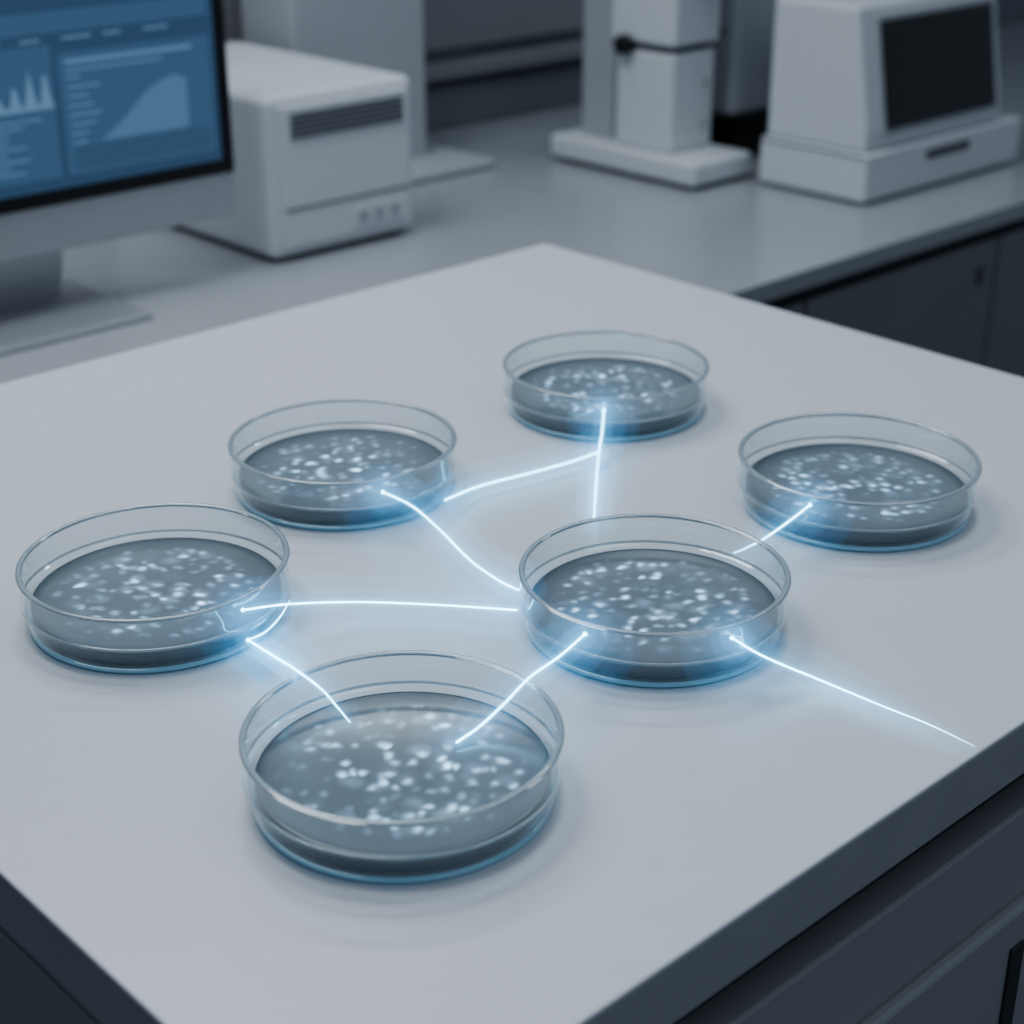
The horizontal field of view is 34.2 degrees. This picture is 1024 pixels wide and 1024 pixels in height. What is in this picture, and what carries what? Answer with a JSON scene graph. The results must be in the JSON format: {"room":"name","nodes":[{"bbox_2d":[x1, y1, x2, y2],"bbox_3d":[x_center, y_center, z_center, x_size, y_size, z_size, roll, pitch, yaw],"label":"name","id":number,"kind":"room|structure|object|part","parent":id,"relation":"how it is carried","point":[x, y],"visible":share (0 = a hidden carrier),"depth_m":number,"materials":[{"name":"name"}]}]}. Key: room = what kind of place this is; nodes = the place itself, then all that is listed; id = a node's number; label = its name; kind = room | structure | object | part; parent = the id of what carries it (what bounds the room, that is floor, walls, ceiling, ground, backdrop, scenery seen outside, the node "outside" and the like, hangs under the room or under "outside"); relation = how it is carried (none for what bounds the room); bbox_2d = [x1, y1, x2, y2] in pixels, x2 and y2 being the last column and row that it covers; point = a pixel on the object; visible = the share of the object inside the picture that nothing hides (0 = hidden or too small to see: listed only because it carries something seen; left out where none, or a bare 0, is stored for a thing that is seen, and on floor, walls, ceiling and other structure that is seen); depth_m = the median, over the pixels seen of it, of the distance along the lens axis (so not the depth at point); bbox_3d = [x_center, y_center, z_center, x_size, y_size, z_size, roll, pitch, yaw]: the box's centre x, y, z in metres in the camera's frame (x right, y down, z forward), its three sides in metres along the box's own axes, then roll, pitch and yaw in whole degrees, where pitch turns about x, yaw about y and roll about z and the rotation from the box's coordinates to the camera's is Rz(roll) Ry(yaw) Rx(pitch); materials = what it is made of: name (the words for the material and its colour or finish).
{"room":"laboratory","nodes":[
{"label":"laboratory","id":0,"kind":"room"},
{"bbox_2d":[424,29,582,88],"bbox_3d":[-0.532,-1.101,2.284,5.700,2.800,0.101,-21,32,-39],"label":"wall","id":1,"kind":"structure","parent":0,"point":[571,36],"depth_m":2.88,"materials":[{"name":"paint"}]},
{"bbox_2d":[223,0,1023,130],"bbox_3d":[-0.415,-0.814,2.438,5.300,0.619,0.033,-21,32,-39],"label":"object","id":2,"kind":"structure","parent":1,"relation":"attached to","point":[448,24],"depth_m":2.86,"materials":[{"name":"paint"}]},
{"bbox_3d":[-0.406,-0.881,2.429,0.688,0.490,0.011,-21,32,-39],"label":"panel","id":3,"kind":"part","parent":2,"relation":"part of","materials":[{"name":"grey"}]},
{"bbox_3d":[0.103,-1.081,2.866,0.688,0.490,0.011,-21,32,-39],"label":"panel","id":4,"kind":"part","parent":2,"relation":"part of","materials":[{"name":"grey"}]},
{"bbox_3d":[-0.378,-0.635,2.558,5.200,0.025,0.029,-21,32,-39],"label":"service rail","id":5,"kind":"part","parent":2,"relation":"part of","materials":[{"name":"grey metal"}]},
{"bbox_3d":[0.757,0.765,1.632,5.700,0.050,3.660,-21,32,-39],"label":"floor","id":6,"kind":"structure","parent":0,"visible":0},
{"bbox_2d":[0,244,1023,1023],"bbox_3d":[-0.013,0.390,1.310,0.896,0.900,0.816,-21,32,-39],"label":"island table","id":7,"kind":"object","parent":6,"relation":"on","point":[770,842],"visible":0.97,"depth_m":0.89,"materials":[{"name":"laminate"}]},
{"bbox_2d":[15,502,290,672],"bbox_3d":[-0.203,0.041,0.948,0.152,0.035,0.152,12,27,24],"label":"petri dish","id":8,"kind":"object","parent":7,"relation":"on","point":[173,599],"visible":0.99,"depth_m":0.94,"materials":[{"name":"clear glass"}]},
{"bbox_2d":[228,398,456,529],"bbox_3d":[-0.112,-0.033,1.111,0.151,0.035,0.151,-17,30,-32],"label":"petri dish","id":9,"kind":"object","parent":7,"relation":"on","point":[333,476],"visible":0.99,"depth_m":1.10,"materials":[{"name":"clear glass"}]},
{"bbox_2d":[238,650,564,882],"bbox_3d":[-0.051,0.117,0.783,0.151,0.035,0.151,0,25,0],"label":"petri dish","id":10,"kind":"object","parent":7,"relation":"on","point":[391,788],"visible":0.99,"depth_m":0.77,"materials":[{"name":"clear glass"}]},
{"bbox_2d":[241,408,968,743],"bbox_3d":[0.029,0.019,0.987,0.400,0.065,0.452,0,25,0],"label":"glowing filament network","id":11,"kind":"object","parent":7,"relation":"on","point":[603,409],"visible":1,"depth_m":0.92,"materials":[{"name":"white"}]},
{"bbox_2d":[503,330,709,441],"bbox_3d":[0.070,-0.096,1.248,0.154,0.035,0.154,-4,25,-8],"label":"petri dish","id":12,"kind":"object","parent":7,"relation":"on","point":[571,395],"visible":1,"depth_m":1.23,"materials":[{"name":"clear glass"}]},
{"bbox_2d":[518,513,790,687],"bbox_3d":[0.079,0.048,0.934,0.151,0.035,0.151,23,33,40],"label":"petri dish","id":13,"kind":"object","parent":7,"relation":"on","point":[643,613],"visible":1,"depth_m":0.93,"materials":[{"name":"clear glass"}]},
{"bbox_2d":[737,412,981,551],"bbox_3d":[0.225,-0.021,1.085,0.155,0.035,0.155,8,26,16],"label":"petri dish","id":14,"kind":"object","parent":7,"relation":"on","point":[857,493],"visible":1,"depth_m":1.07,"materials":[{"name":"clear glass"}]},
{"bbox_3d":[0.261,0.348,0.970,0.279,0.260,0.009,-21,32,-39],"label":"drawer","id":15,"kind":"part","parent":7,"relation":"part of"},
{"bbox_3d":[0.286,0.334,0.983,0.014,0.195,0.003,-21,32,-39],"label":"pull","id":16,"kind":"part","parent":7,"relation":"part of","materials":[{"name":"black metal"}]},
{"bbox_2d":[0,19,1023,383],"bbox_3d":[-0.097,-0.044,2.420,5.300,0.765,0.953,-21,32,-39],"label":"countertop","id":17,"kind":"structure","parent":6,"relation":"on","point":[938,267],"depth_m":2.23,"materials":[{"name":"laminate"}]},
{"bbox_2d":[0,0,235,355],"bbox_3d":[-0.566,-0.428,1.764,0.600,0.480,0.190,-21,32,-39],"label":"computer monitor","id":18,"kind":"object","parent":17,"relation":"on","point":[115,115],"visible":1,"depth_m":1.85,"materials":[{"name":"metal"}]},
{"bbox_3d":[-0.596,-0.392,1.707,0.284,0.141,0.002,-22,32,-39],"label":"panel","id":19,"kind":"part","parent":18,"relation":"part of","materials":[{"name":"blue glass"}]},
{"bbox_3d":[-0.417,-0.457,1.862,0.192,0.131,0.001,-21,32,-38],"label":"panel","id":20,"kind":"part","parent":18,"relation":"part of","materials":[{"name":"blue glass"}]},
{"bbox_2d":[177,41,412,259],"bbox_3d":[-0.343,-0.492,2.232,0.233,0.207,0.397,-21,32,-39],"label":"lab instrument","id":21,"kind":"object","parent":17,"relation":"on","point":[322,147],"visible":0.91,"depth_m":2.09,"materials":[{"name":"white plastic"}]},
{"bbox_3d":[-0.209,-0.437,2.105,0.203,0.176,0.006,-21,32,-39],"label":"panel","id":22,"kind":"part","parent":21,"relation":"part of","materials":[{"name":"white plastic"}]},
{"bbox_2d":[289,94,402,140],"bbox_3d":[-0.205,-0.494,2.078,0.179,0.034,0.003,-21,32,-39],"label":"vent","id":23,"kind":"object","parent":21,"relation":"attached to","point":[317,117],"depth_m":2.07,"materials":[{"name":"grey plastic"}]},
{"bbox_3d":[-0.171,-0.391,2.160,0.086,0.026,0.002,-21,32,-39],"label":"port panel","id":24,"kind":"part","parent":21,"relation":"part of","materials":[{"name":"grey plastic"}]},
{"bbox_2d":[241,0,495,183],"bbox_3d":[-0.212,-0.803,2.415,0.310,0.620,0.225,-21,32,-39],"label":"lab instrument","id":25,"kind":"object","parent":17,"relation":"on","point":[383,35],"visible":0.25,"depth_m":2.43,"materials":[{"name":"grey plastic"}]},
{"bbox_3d":[-0.263,-0.811,2.420,0.247,0.610,0.125,-21,32,-39],"label":"panel","id":26,"kind":"part","parent":25,"relation":"part of","materials":[{"name":"grey plastic"}]},
{"bbox_2d":[551,0,750,188],"bbox_3d":[0.210,-0.692,2.485,0.134,0.360,0.299,-21,32,-39],"label":"microscope","id":27,"kind":"object","parent":17,"relation":"on","point":[648,65],"visible":1,"depth_m":2.46,"materials":[{"name":"white plastic"}]},
{"bbox_3d":[0.164,-0.688,2.446,0.018,0.028,0.028,-21,32,-39],"label":"focus knob","id":28,"kind":"part","parent":27,"relation":"part of","materials":[{"name":"black plastic"}]},
{"bbox_2d":[708,0,776,154],"bbox_3d":[0.388,-0.744,2.671,0.322,0.300,0.185,-21,32,-39],"label":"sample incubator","id":29,"kind":"object","parent":17,"relation":"on","point":[743,48],"visible":0.36,"depth_m":2.54,"materials":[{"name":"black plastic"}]},
{"bbox_3d":[0.203,0.076,2.099,0.444,0.615,0.016,-21,32,-39],"label":"cabinet door","id":30,"kind":"part","parent":17,"relation":"part of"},
{"bbox_2d":[759,0,1020,202],"bbox_3d":[0.576,-0.637,2.474,0.404,0.268,0.192,-21,32,-39],"label":"instrument","id":31,"kind":"object","parent":17,"relation":"on","point":[870,100],"visible":1,"depth_m":2.37,"materials":[{"name":"white plastic"}]},
{"bbox_3d":[0.531,-0.053,2.380,0.444,0.615,0.016,-21,32,-39],"label":"cabinet door","id":32,"kind":"part","parent":17,"relation":"part of","materials":[{"name":"grey laminate"}]},
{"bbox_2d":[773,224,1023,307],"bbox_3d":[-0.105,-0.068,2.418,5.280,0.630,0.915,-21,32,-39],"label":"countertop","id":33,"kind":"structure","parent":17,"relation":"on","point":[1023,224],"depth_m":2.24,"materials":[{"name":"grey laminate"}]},
{"bbox_3d":[0.859,-0.181,2.660,0.444,0.615,0.016,-21,32,-39],"label":"cabinet door","id":34,"kind":"part","parent":17,"relation":"part of","materials":[{"name":"grey laminate"}]}
]}

